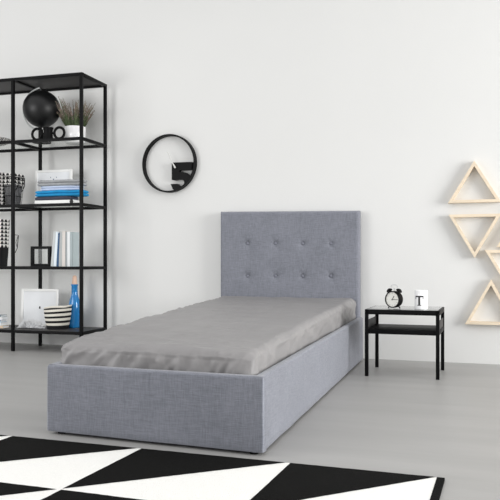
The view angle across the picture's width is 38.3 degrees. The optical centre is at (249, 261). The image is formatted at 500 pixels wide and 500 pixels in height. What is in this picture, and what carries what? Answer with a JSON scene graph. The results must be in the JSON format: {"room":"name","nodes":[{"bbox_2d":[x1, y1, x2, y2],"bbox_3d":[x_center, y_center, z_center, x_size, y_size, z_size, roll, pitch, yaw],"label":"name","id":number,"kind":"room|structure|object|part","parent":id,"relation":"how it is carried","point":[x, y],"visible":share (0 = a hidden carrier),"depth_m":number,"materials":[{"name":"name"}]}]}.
{"room":"bedroom","nodes":[
{"label":"bedroom","id":0,"kind":"room"},
{"bbox_2d":[0,0,499,364],"bbox_3d":[0.124,-1.500,6.340,14.000,4.600,0.150,0,0,20],"label":"wall","id":1,"kind":"structure","parent":0,"point":[379,109],"depth_m":6.26,"materials":[{"name":"white paint"}]},
{"bbox_2d":[142,134,196,192],"bbox_3d":[-0.735,-0.894,6.529,0.527,0.527,0.068,0,0,20],"label":"wall clock","id":2,"kind":"object","parent":1,"relation":"attached to","point":[177,167],"visible":1,"depth_m":6.49,"materials":[{"name":"black metal"}]},
{"bbox_2d":[448,161,499,203],"bbox_3d":[1.760,-0.629,5.649,0.396,0.326,0.060,0,0,20],"label":"shelf","id":3,"kind":"object","parent":1,"relation":"attached to","point":[474,164],"visible":1,"depth_m":5.63,"materials":[{"name":"brown wood"}]},
{"bbox_2d":[449,214,499,257],"bbox_3d":[1.763,-0.203,5.648,0.392,0.341,0.060,0,0,20],"label":"shelf","id":4,"kind":"object","parent":1,"relation":"attached to","point":[496,216],"visible":1,"depth_m":5.62,"materials":[{"name":"brown wood"}]},
{"bbox_2d":[465,280,499,324],"bbox_3d":[1.878,0.312,5.608,0.388,0.352,0.060,0,0,20],"label":"shelf","id":5,"kind":"object","parent":1,"relation":"attached to","point":[491,283],"visible":1,"depth_m":5.60,"materials":[{"name":"brown wood"}]},
{"bbox_2d":[485,250,499,273],"bbox_3d":[2.024,0.080,5.556,0.400,0.346,0.060,0,0,20],"label":"shelf","id":6,"kind":"object","parent":1,"relation":"attached to","point":[488,252],"visible":1,"depth_m":5.57,"materials":[{"name":"brown wood"}]},
{"bbox_2d":[0,342,499,499],"bbox_3d":[-1.369,0.850,2.126,14.000,0.100,9.093,0,0,20],"label":"floor","id":7,"kind":"structure","parent":0,"point":[398,417],"depth_m":3.57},
{"bbox_2d":[0,72,106,350],"bbox_3d":[-2.065,-0.425,6.670,1.402,2.450,0.460,0,0,17],"label":"shelving unit","id":8,"kind":"object","parent":7,"relation":"on","point":[79,80],"visible":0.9,"depth_m":6.46,"materials":[{"name":"black metal"}]},
{"bbox_2d":[0,172,5,204],"bbox_3d":[-2.367,-0.666,6.635,0.267,0.300,0.146,0,0,17],"label":"fabric bag","id":9,"kind":"object","parent":8,"relation":"on","point":[2,197],"visible":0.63,"depth_m":6.56,"materials":[{"name":"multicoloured fabric"}]},
{"bbox_2d":[0,137,10,145],"bbox_3d":[-2.395,-1.116,6.685,0.344,0.052,0.344,0,0,17],"label":"shallow bowl","id":10,"kind":"object","parent":8,"relation":"on","point":[1,138],"visible":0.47,"depth_m":6.62,"materials":[{"name":"white ceramic"}]},
{"bbox_2d":[0,219,18,265],"bbox_3d":[-2.338,-0.175,6.626,0.416,0.430,0.145,0,0,17],"label":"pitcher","id":11,"kind":"object","parent":8,"relation":"on","point":[4,223],"visible":0.94,"depth_m":6.59,"materials":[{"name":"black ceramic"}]},
{"bbox_3d":[-2.127,-0.424,6.462,0.026,2.449,0.026,0,0,16],"label":"post","id":12,"kind":"part","parent":8,"relation":"part of","materials":[{"name":"black metal"}]},
{"bbox_2d":[3,173,24,204],"bbox_3d":[-2.172,-0.664,6.639,0.156,0.295,0.192,0,0,17],"label":"wire basket","id":13,"kind":"object","parent":8,"relation":"on","point":[19,179],"visible":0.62,"depth_m":6.58,"materials":[{"name":"black metal"}]},
{"bbox_2d":[16,318,43,328],"bbox_3d":[-1.993,0.558,6.581,0.285,0.098,0.126,0,0,17],"label":"garland","id":14,"kind":"object","parent":8,"relation":"on","point":[31,323],"visible":1,"depth_m":6.55},
{"bbox_3d":[-2.004,-0.424,6.878,0.026,2.449,0.026,0,0,17],"label":"post","id":15,"kind":"part","parent":8,"relation":"part of","materials":[{"name":"black metal"}]},
{"bbox_2d":[21,289,59,325],"bbox_3d":[-1.988,0.431,6.813,0.400,0.352,0.038,0,0,17],"label":"picture frame","id":16,"kind":"object","parent":8,"relation":"on","point":[33,301],"visible":0.62,"depth_m":6.82,"materials":[{"name":"white paint"}]},
{"bbox_2d":[22,87,59,143],"bbox_3d":[-1.907,-1.346,6.592,0.335,0.512,0.335,0,0,-25],"label":"globe","id":17,"kind":"object","parent":8,"relation":"on","point":[39,108],"visible":0.92,"depth_m":6.48,"materials":[{"name":"black metal"}]},
{"bbox_2d":[31,246,51,265],"bbox_3d":[-1.885,-0.051,6.497,0.200,0.182,0.030,0,0,16],"label":"glass frame","id":18,"kind":"object","parent":8,"relation":"on","point":[33,248],"visible":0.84,"depth_m":6.48,"materials":[{"name":"black metal"}]},
{"bbox_2d":[31,126,65,138],"bbox_3d":[-1.810,-1.152,6.459,0.349,0.124,0.096,0,0,16],"label":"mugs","id":19,"kind":"object","parent":8,"relation":"on","point":[48,131],"visible":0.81,"depth_m":6.43,"materials":[{"name":"black ceramic"}]},
{"bbox_3d":[-1.911,-1.152,6.489,0.138,0.123,0.024,0,0,17],"label":"ring handle","id":20,"kind":"part","parent":19,"relation":"part of","materials":[{"name":"black ceramic"}]},
{"bbox_3d":[-1.709,-1.152,6.429,0.139,0.123,0.024,0,0,16],"label":"ring handle","id":21,"kind":"part","parent":19,"relation":"part of","materials":[{"name":"black ceramic"}]},
{"bbox_3d":[-2.065,-1.643,6.670,1.376,0.007,0.440,0,0,17],"label":"panel","id":22,"kind":"part","parent":8,"relation":"part of","materials":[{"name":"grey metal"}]},
{"bbox_3d":[-2.065,0.612,6.670,1.376,0.008,0.440,0,0,17],"label":"panel","id":23,"kind":"part","parent":8,"relation":"part of","materials":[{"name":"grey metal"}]},
{"bbox_2d":[34,169,72,207],"bbox_3d":[-1.849,-0.691,6.772,0.389,0.350,0.038,0,0,17],"label":"picture frame","id":24,"kind":"object","parent":8,"relation":"on","point":[65,173],"visible":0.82,"depth_m":6.78,"materials":[{"name":"white paint"}]},
{"bbox_2d":[37,172,69,190],"bbox_3d":[-1.849,-0.691,6.774,0.349,0.310,0.024,0,0,17],"label":"print","id":25,"kind":"object","parent":24,"relation":"attached to","point":[40,175],"depth_m":6.78,"materials":[{"name":"white paper"}]},
{"bbox_2d":[51,231,55,265],"bbox_3d":[-1.734,-0.117,6.468,0.055,0.313,0.120,0,0,17],"label":"book","id":26,"kind":"object","parent":8,"relation":"on","point":[54,232],"visible":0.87,"depth_m":6.41,"materials":[{"name":"white paper"}]},
{"bbox_3d":[-2.065,-1.637,6.670,1.402,0.026,0.456,0,0,17],"label":"frame","id":27,"kind":"part","parent":8,"relation":"part of","materials":[{"name":"black metal"}]},
{"bbox_3d":[-2.065,0.622,6.670,1.402,0.028,0.456,0,0,17],"label":"shelf frame","id":28,"kind":"part","parent":8,"relation":"part of","materials":[{"name":"black metal"}]},
{"bbox_3d":[-2.065,0.053,6.670,1.402,0.026,0.456,0,0,17],"label":"shelf frame","id":29,"kind":"part","parent":8,"relation":"part of","materials":[{"name":"black metal"}]},
{"bbox_3d":[-2.065,-0.503,6.670,1.402,0.026,0.456,0,0,17],"label":"shelf frame","id":30,"kind":"part","parent":8,"relation":"part of","materials":[{"name":"black metal"}]},
{"bbox_3d":[-2.065,-1.077,6.670,1.402,0.026,0.456,0,0,17],"label":"shelf frame","id":31,"kind":"part","parent":8,"relation":"part of","materials":[{"name":"black metal"}]},
{"bbox_2d":[53,232,58,265],"bbox_3d":[-1.709,-0.115,6.460,0.053,0.309,0.120,0,0,16],"label":"book","id":32,"kind":"object","parent":8,"relation":"on","point":[56,236],"visible":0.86,"depth_m":6.40,"materials":[{"name":"white paper"}]},
{"bbox_2d":[35,199,78,203],"bbox_3d":[-1.721,-0.533,6.463,0.398,0.040,0.143,0,0,16],"label":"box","id":33,"kind":"object","parent":8,"relation":"on","point":[71,200],"visible":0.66,"depth_m":6.40,"materials":[{"name":"white paper"}]},
{"bbox_2d":[35,196,78,200],"bbox_3d":[-1.735,-0.568,6.467,0.387,0.037,0.144,0,0,17],"label":"books","id":34,"kind":"object","parent":33,"relation":"on","point":[55,197],"visible":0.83,"depth_m":6.40,"materials":[{"name":"black fabric"}]},
{"bbox_2d":[35,190,88,196],"bbox_3d":[-1.686,-0.613,6.454,0.489,0.056,0.155,0,0,17],"label":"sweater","id":35,"kind":"object","parent":34,"relation":"on","point":[52,193],"visible":0.78,"depth_m":6.39,"materials":[{"name":"blue fabric"}]},
{"bbox_2d":[40,185,83,190],"bbox_3d":[-1.679,-0.659,6.455,0.392,0.044,0.143,0,0,17],"label":"books","id":36,"kind":"object","parent":35,"relation":"on","point":[64,187],"visible":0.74,"depth_m":6.39,"materials":[{"name":"fabric"}]},
{"bbox_2d":[37,179,86,186],"bbox_3d":[-1.683,-0.707,6.453,0.451,0.056,0.143,0,0,16],"label":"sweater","id":37,"kind":"object","parent":36,"relation":"on","point":[62,182],"visible":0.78,"depth_m":6.39,"materials":[{"name":"grey fabric"}]},
{"bbox_2d":[44,305,71,328],"bbox_3d":[-1.756,0.499,6.579,0.241,0.217,0.246,0,0,16],"label":"basket","id":38,"kind":"object","parent":8,"relation":"on","point":[56,317],"visible":1,"depth_m":6.48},
{"bbox_2d":[56,233,59,266],"bbox_3d":[-1.687,-0.110,6.454,0.036,0.301,0.120,0,0,17],"label":"book","id":39,"kind":"object","parent":8,"relation":"on","point":[57,264],"visible":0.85,"depth_m":6.40,"materials":[{"name":"blue paper"}]},
{"bbox_2d":[59,231,62,266],"bbox_3d":[-1.664,-0.116,6.447,0.039,0.313,0.120,0,0,16],"label":"book","id":40,"kind":"object","parent":8,"relation":"on","point":[60,232],"visible":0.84,"depth_m":6.39,"materials":[{"name":"white paper"}]},
{"bbox_2d":[65,232,66,266],"bbox_3d":[-1.610,-0.113,6.431,0.014,0.306,0.120,0,0,16],"label":"book","id":41,"kind":"object","parent":8,"relation":"on","point":[65,232],"visible":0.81,"depth_m":6.38,"materials":[{"name":"white paper"}]},
{"bbox_2d":[62,231,70,266],"bbox_3d":[-1.635,-0.117,6.439,0.034,0.314,0.120,0,0,16],"label":"book","id":42,"kind":"object","parent":8,"relation":"on","point":[63,233],"visible":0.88,"depth_m":6.38,"materials":[{"name":"white paper"}]},
{"bbox_2d":[67,232,69,266],"bbox_3d":[-1.587,-0.114,6.424,0.030,0.308,0.120,0,0,16],"label":"book","id":43,"kind":"object","parent":8,"relation":"on","point":[68,233],"visible":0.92,"depth_m":6.37,"materials":[{"name":"white paper"}]},
{"bbox_2d":[69,275,78,327],"bbox_3d":[-1.625,0.365,6.670,0.114,0.484,0.114,0,0,17],"label":"bottle","id":44,"kind":"object","parent":8,"relation":"on","point":[74,299],"visible":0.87,"depth_m":6.63,"materials":[{"name":"blue glass"}]},
{"bbox_2d":[70,232,78,266],"bbox_3d":[-1.562,-0.113,6.417,0.018,0.306,0.120,0,0,16],"label":"book","id":45,"kind":"object","parent":8,"relation":"on","point":[74,236],"visible":0.98,"depth_m":6.40,"materials":[{"name":"white paper"}]},
{"bbox_2d":[55,96,94,144],"bbox_3d":[-1.625,-1.302,6.605,0.417,0.423,0.398,0,0,-18],"label":"heather","id":46,"kind":"object","parent":8,"relation":"on","point":[71,127],"visible":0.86,"depth_m":6.54,"materials":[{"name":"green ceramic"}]},
{"bbox_2d":[64,125,85,144],"bbox_3d":[-1.609,-1.165,6.629,0.196,0.150,0.196,0,0,17],"label":"pot","id":47,"kind":"object","parent":8,"relation":"on","point":[71,130],"depth_m":6.55,"materials":[{"name":"white ceramic"}]},
{"bbox_3d":[-1.467,-0.424,6.267,0.026,2.449,0.026,0,0,17],"label":"post","id":48,"kind":"part","parent":8,"relation":"part of","materials":[{"name":"black metal"}]},
{"bbox_3d":[-1.344,-0.424,6.683,0.026,2.449,0.026,0,0,17],"label":"post","id":49,"kind":"part","parent":8,"relation":"part of","materials":[{"name":"black metal"}]},
{"bbox_2d":[47,211,362,454],"bbox_3d":[-0.098,0.180,4.661,1.275,1.240,3.185,0,0,17],"label":"bed","id":50,"kind":"object","parent":7,"relation":"on","point":[296,254],"visible":0.76,"depth_m":3.34,"materials":[{"name":"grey fabric"}]},
{"bbox_3d":[-0.436,0.629,3.172,1.067,0.315,0.046,0,0,22],"label":"footboard","id":51,"kind":"part","parent":50,"relation":"part of","materials":[{"name":"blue fabric"}]},
{"bbox_2d":[60,296,355,374],"bbox_3d":[-0.121,0.466,4.645,1.238,0.350,3.070,0,0,17],"label":"mattress","id":52,"kind":"object","parent":50,"relation":"on","point":[244,335],"visible":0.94,"depth_m":3.63,"materials":[{"name":"grey fabric"}]},
{"bbox_3d":[0.327,0.170,6.119,1.220,1.220,0.086,0,0,19],"label":"headboard","id":53,"kind":"part","parent":50,"relation":"part of","materials":[{"name":"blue fabric"}]},
{"bbox_3d":[0.463,0.617,4.402,0.046,0.339,2.995,0,0,17],"label":"rail","id":54,"kind":"part","parent":50,"relation":"part of","materials":[{"name":"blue fabric"}]},
{"bbox_2d":[0,435,444,499],"bbox_3d":[-0.884,0.795,1.970,2.566,0.009,2.334,0,0,20],"label":"rug","id":55,"kind":"object","parent":7,"relation":"on","point":[30,468],"visible":1,"depth_m":2.64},
{"bbox_2d":[365,305,443,379],"bbox_3d":[1.121,0.565,5.188,0.511,0.470,0.474,0,0,20],"label":"side table","id":56,"kind":"object","parent":7,"relation":"on","point":[372,326],"visible":1,"depth_m":5.04,"materials":[{"name":"black metal"}]},
{"bbox_3d":[0.820,0.567,5.057,0.024,0.466,0.024,0,0,19],"label":"leg","id":57,"kind":"part","parent":56,"relation":"part of","materials":[{"name":"black metal"}]},
{"bbox_3d":[0.966,0.567,5.478,0.024,0.466,0.024,0,0,19],"label":"leg","id":58,"kind":"part","parent":56,"relation":"part of","materials":[{"name":"black metal"}]},
{"bbox_2d":[385,285,402,308],"bbox_3d":[1.019,0.244,5.083,0.119,0.169,0.064,0,0,44],"label":"alarm clock","id":59,"kind":"object","parent":56,"relation":"on","point":[393,299],"visible":1,"depth_m":5.06,"materials":[{"name":"black metal"}]},
{"bbox_3d":[1.121,0.349,5.188,0.511,0.034,0.474,0,0,19],"label":"frame","id":60,"kind":"part","parent":56,"relation":"part of","materials":[{"name":"black metal"}]},
{"bbox_2d":[368,324,443,335],"bbox_3d":[1.121,0.486,5.188,0.507,0.032,0.462,0,0,19],"label":"shelf","id":61,"kind":"object","parent":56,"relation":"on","point":[398,329],"depth_m":5.03,"materials":[{"name":"black metal"}]},
{"bbox_2d":[415,290,427,309],"bbox_3d":[1.193,0.264,5.019,0.089,0.134,0.090,0,0,20],"label":"cup","id":62,"kind":"object","parent":56,"relation":"on","point":[421,296],"visible":1,"depth_m":4.98,"materials":[{"name":"white ceramic"}]},
{"bbox_3d":[1.277,0.567,4.898,0.024,0.466,0.024,0,0,19],"label":"leg","id":63,"kind":"part","parent":56,"relation":"part of","materials":[{"name":"black metal"}]},
{"bbox_3d":[1.423,0.567,5.320,0.024,0.466,0.024,0,0,19],"label":"leg","id":64,"kind":"part","parent":56,"relation":"part of","materials":[{"name":"black metal"}]}
]}

